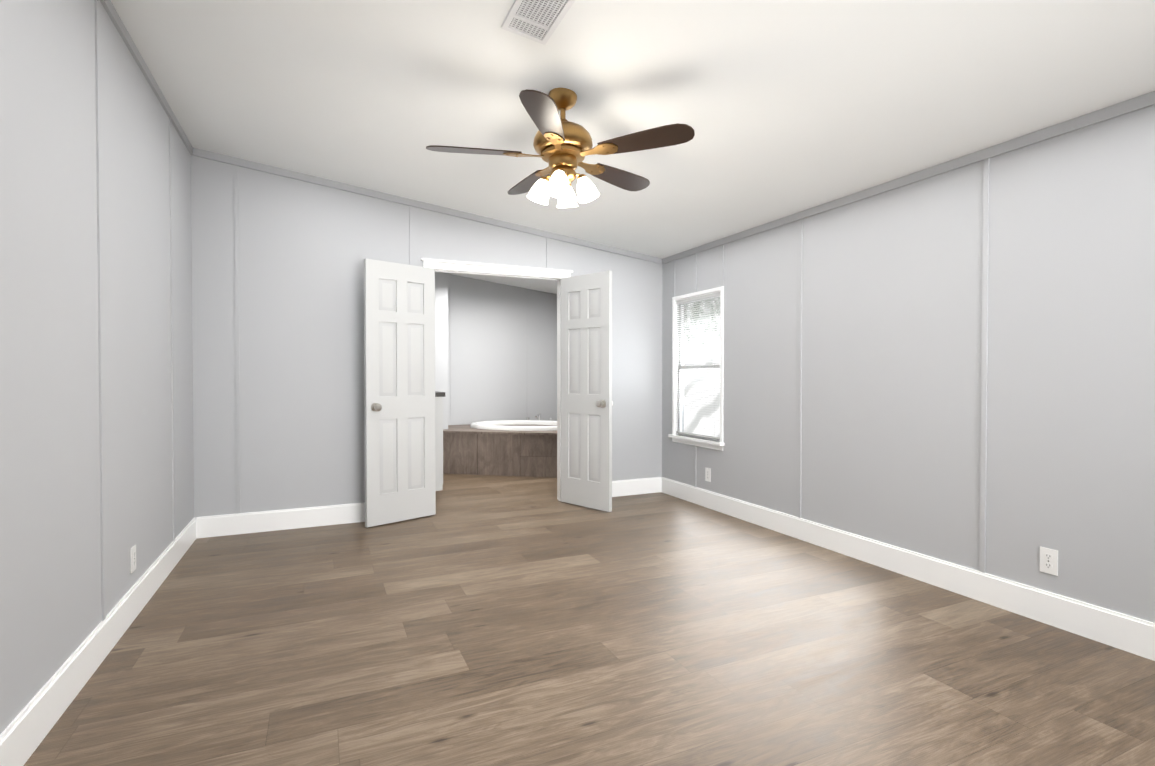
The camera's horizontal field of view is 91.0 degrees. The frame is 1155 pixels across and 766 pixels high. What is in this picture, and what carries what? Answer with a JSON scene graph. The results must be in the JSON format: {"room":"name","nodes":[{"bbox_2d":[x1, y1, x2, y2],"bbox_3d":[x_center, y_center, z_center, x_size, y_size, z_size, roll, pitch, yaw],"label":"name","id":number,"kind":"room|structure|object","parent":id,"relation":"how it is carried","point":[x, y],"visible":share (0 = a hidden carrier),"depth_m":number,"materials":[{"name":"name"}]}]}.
{"room":"empty bedroom","nodes":[
{"label":"empty bedroom","id":0,"kind":"room"},
{"bbox_2d":[0,0,193,733],"bbox_3d":[-1.424,-0.240,1.045,0.100,2.742,6.587,0,1,-24],"label":"wall","id":1,"kind":"structure","parent":0,"point":[50,575],"depth_m":2.11,"materials":[{"name":"paint"}]},
{"bbox_2d":[0,517,199,765],"bbox_3d":[-1.372,1.056,1.085,0.015,0.148,6.387,0,1,-24],"label":"baseboard","id":2,"kind":"structure","parent":1,"relation":"attached to","point":[28,729],"depth_m":2.08,"materials":[{"name":"white wood"}]},
{"bbox_2d":[130,545,135,572],"bbox_3d":[-2.103,0.833,2.691,0.007,0.115,0.070,0,1,-24],"label":"outlet","id":3,"kind":"object","parent":1,"relation":"attached to","point":[133,556],"visible":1,"depth_m":2.68,"materials":[{"name":"plastic"}]},
{"bbox_2d":[100,0,195,155],"bbox_3d":[-1.371,-1.573,1.051,0.016,0.052,6.387,0,1,-24],"label":"trim","id":4,"kind":"structure","parent":1,"relation":"attached to","point":[108,6],"depth_m":2.86,"materials":[{"name":"grey paint"}]},
{"bbox_2d":[95,0,988,620],"bbox_3d":[0.203,-0.240,2.263,3.870,2.710,5.509,0,1,-24],"label":"batten","id":5,"kind":"object","parent":1,"relation":"attached to","point":[983,372],"depth_m":2.87,"materials":[{"name":"paint"}]},
{"bbox_2d":[191,155,661,518],"bbox_3d":[-0.952,-0.285,4.818,3.870,2.730,0.100,0,1,-24],"label":"wall","id":6,"kind":"structure","parent":0,"point":[306,249],"depth_m":4.28,"materials":[{"name":"paint"}]},
{"bbox_2d":[200,502,364,537],"bbox_3d":[-1.961,1.013,4.316,1.545,0.148,0.015,0,1,-24],"label":"baseboard","id":7,"kind":"structure","parent":6,"relation":"attached to","point":[274,520],"depth_m":4.20,"materials":[{"name":"white wood"}]},
{"bbox_2d":[364,259,435,526],"bbox_3d":[-1.371,0.074,4.432,0.584,1.998,0.175,-1,1,-44],"label":"door","id":8,"kind":"structure","parent":6,"relation":"in","point":[399,366],"depth_m":4.40,"materials":[{"name":"white wood"}]},
{"bbox_2d":[196,148,659,263],"bbox_3d":[-0.929,-1.400,4.750,3.810,0.498,0.016,0,1,-24],"label":"trim","id":9,"kind":"structure","parent":6,"relation":"attached to","point":[199,153],"depth_m":4.55,"materials":[{"name":"grey paint"}]},
{"bbox_2d":[421,258,572,500],"bbox_3d":[-0.679,0.026,4.933,1.334,2.105,0.156,0,1,-24],"label":"door frame","id":10,"kind":"structure","parent":6,"relation":"attached to","point":[470,268],"depth_m":4.98,"materials":[{"name":"white wood"}]},
{"bbox_2d":[560,270,612,511],"bbox_3d":[0.064,0.068,4.911,0.584,1.998,0.175,1,1,44],"label":"door","id":11,"kind":"structure","parent":6,"relation":"in","point":[586,376],"depth_m":4.87,"materials":[{"name":"white wood"}]},
{"bbox_2d":[612,477,659,496],"bbox_3d":[0.372,0.999,5.371,0.955,0.148,0.015,0,1,-24],"label":"baseboard","id":12,"kind":"structure","parent":6,"relation":"attached to","point":[644,485],"depth_m":5.45,"materials":[{"name":"white wood"}]},
{"bbox_2d":[435,272,447,428],"bbox_3d":[-2.056,-0.242,6.638,1.060,2.596,0.100,0,1,-24],"label":"wall","id":13,"kind":"structure","parent":0,"point":[441,331],"depth_m":6.78,"materials":[{"name":"paint"}]},
{"bbox_2d":[448,274,556,424],"bbox_3d":[-1.526,-0.254,7.482,2.720,2.596,0.100,0,1,-24],"label":"wall","id":14,"kind":"structure","parent":0,"point":[489,351],"depth_m":7.64,"materials":[{"name":"paint"}]},
{"bbox_2d":[450,276,451,419],"bbox_3d":[-1.641,-0.452,7.369,0.024,1.876,0.005,0,1,-24],"label":"batten","id":15,"kind":"object","parent":14,"relation":"attached to","point":[451,351],"depth_m":7.37,"materials":[{"name":"paint"}]},
{"bbox_2d":[527,290,528,416],"bbox_3d":[-0.684,-0.397,7.803,0.024,1.753,0.005,0,1,-24],"label":"batten","id":16,"kind":"object","parent":14,"relation":"attached to","point":[527,290],"depth_m":7.80,"materials":[{"name":"paint"}]},
{"bbox_2d":[24,474,1154,765],"bbox_3d":[-0.164,1.153,3.095,4.070,0.100,9.250,0,1,-24],"label":"floor","id":17,"kind":"structure","parent":0,"point":[500,620],"depth_m":2.29,"materials":[{"name":"brown wood"}]},
{"bbox_2d":[435,399,442,490],"bbox_3d":[-1.637,0.599,5.284,0.686,0.950,0.467,0,1,-24],"label":"base cabinet","id":18,"kind":"object","parent":17,"relation":"on","point":[439,440],"depth_m":5.20,"materials":[{"name":"white wood"}]},
{"bbox_2d":[435,391,444,398],"bbox_3d":[-1.824,0.099,5.705,0.699,0.040,1.440,0,1,-24],"label":"countertop","id":19,"kind":"structure","parent":18,"relation":"on","point":[438,395],"depth_m":5.18,"materials":[{"name":"grey"}]},
{"bbox_2d":[443,413,556,477],"bbox_3d":[-0.761,0.738,6.688,1.979,0.635,1.989,0,1,-24],"label":"tub","id":20,"kind":"object","parent":17,"relation":"on","point":[528,447],"visible":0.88,"depth_m":6.52,"materials":[{"name":"brown wood"}]},
{"bbox_2d":[111,0,1154,293],"bbox_3d":[-0.164,-1.451,3.060,4.070,0.573,9.250,0,1,-24],"label":"ceiling","id":21,"kind":"structure","parent":0,"point":[783,108],"depth_m":2.66,"materials":[{"name":"paint"}]},
{"bbox_2d":[501,0,574,44],"bbox_3d":[-0.148,-1.426,2.173,0.190,0.008,0.360,7,-2,-24],"label":"ceiling vent","id":22,"kind":"object","parent":21,"relation":"in","point":[538,21],"visible":1,"depth_m":2.22,"materials":[{"name":"metal"}]},
{"bbox_2d":[426,88,694,207],"bbox_3d":[-0.098,-1.147,2.811,1.241,0.534,1.204,0,1,-24],"label":"ceiling fan","id":23,"kind":"object","parent":21,"relation":"hanging from","point":[563,146],"visible":1,"depth_m":2.69,"materials":[{"name":"gold metal"}]},
{"bbox_2d":[662,105,1154,622],"bbox_3d":[1.644,-0.048,3.897,0.100,2.280,9.250,0,1,-24],"label":"wall","id":24,"kind":"structure","parent":0,"point":[891,357],"depth_m":2.95,"materials":[{"name":"paint"}]},
{"bbox_2d":[668,286,724,450],"bbox_3d":[1.074,-0.124,5.065,0.115,1.368,0.770,0,1,-24],"label":"window","id":25,"kind":"structure","parent":24,"relation":"in","point":[678,324],"depth_m":5.10,"materials":[{"name":"plastic"}]},
{"bbox_2d":[705,467,710,481],"bbox_3d":[1.129,0.794,4.916,0.007,0.115,0.070,0,1,-24],"label":"outlet","id":26,"kind":"object","parent":24,"relation":"attached to","point":[708,474],"visible":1,"depth_m":4.91,"materials":[{"name":"plastic"}]},
{"bbox_2d":[660,477,1154,660],"bbox_3d":[2.141,1.035,2.675,0.015,0.148,6.387,0,1,-24],"label":"baseboard","id":27,"kind":"structure","parent":24,"relation":"attached to","point":[1131,634],"depth_m":2.98,"materials":[{"name":"white wood"}]},
{"bbox_2d":[660,91,1154,263],"bbox_3d":[2.140,-1.147,2.645,0.016,0.052,6.387,0,1,-24],"label":"trim","id":28,"kind":"structure","parent":24,"relation":"attached to","point":[1104,114],"depth_m":2.97,"materials":[{"name":"grey paint"}]},
{"bbox_2d":[1040,546,1057,575],"bbox_3d":[2.170,0.820,2.615,0.007,0.115,0.070,0,1,-24],"label":"outlet","id":29,"kind":"object","parent":24,"relation":"attached to","point":[1048,561],"visible":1,"depth_m":2.61,"materials":[{"name":"plastic"}]},
{"label":"outside","id":30,"kind":"structure","parent":0,"visible":0},
{"bbox_2d":[684,298,719,436],"bbox_3d":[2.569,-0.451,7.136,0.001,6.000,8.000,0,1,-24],"label":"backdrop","id":31,"kind":"structure","parent":30,"point":[692,420],"depth_m":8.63,"materials":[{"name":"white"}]}
]}

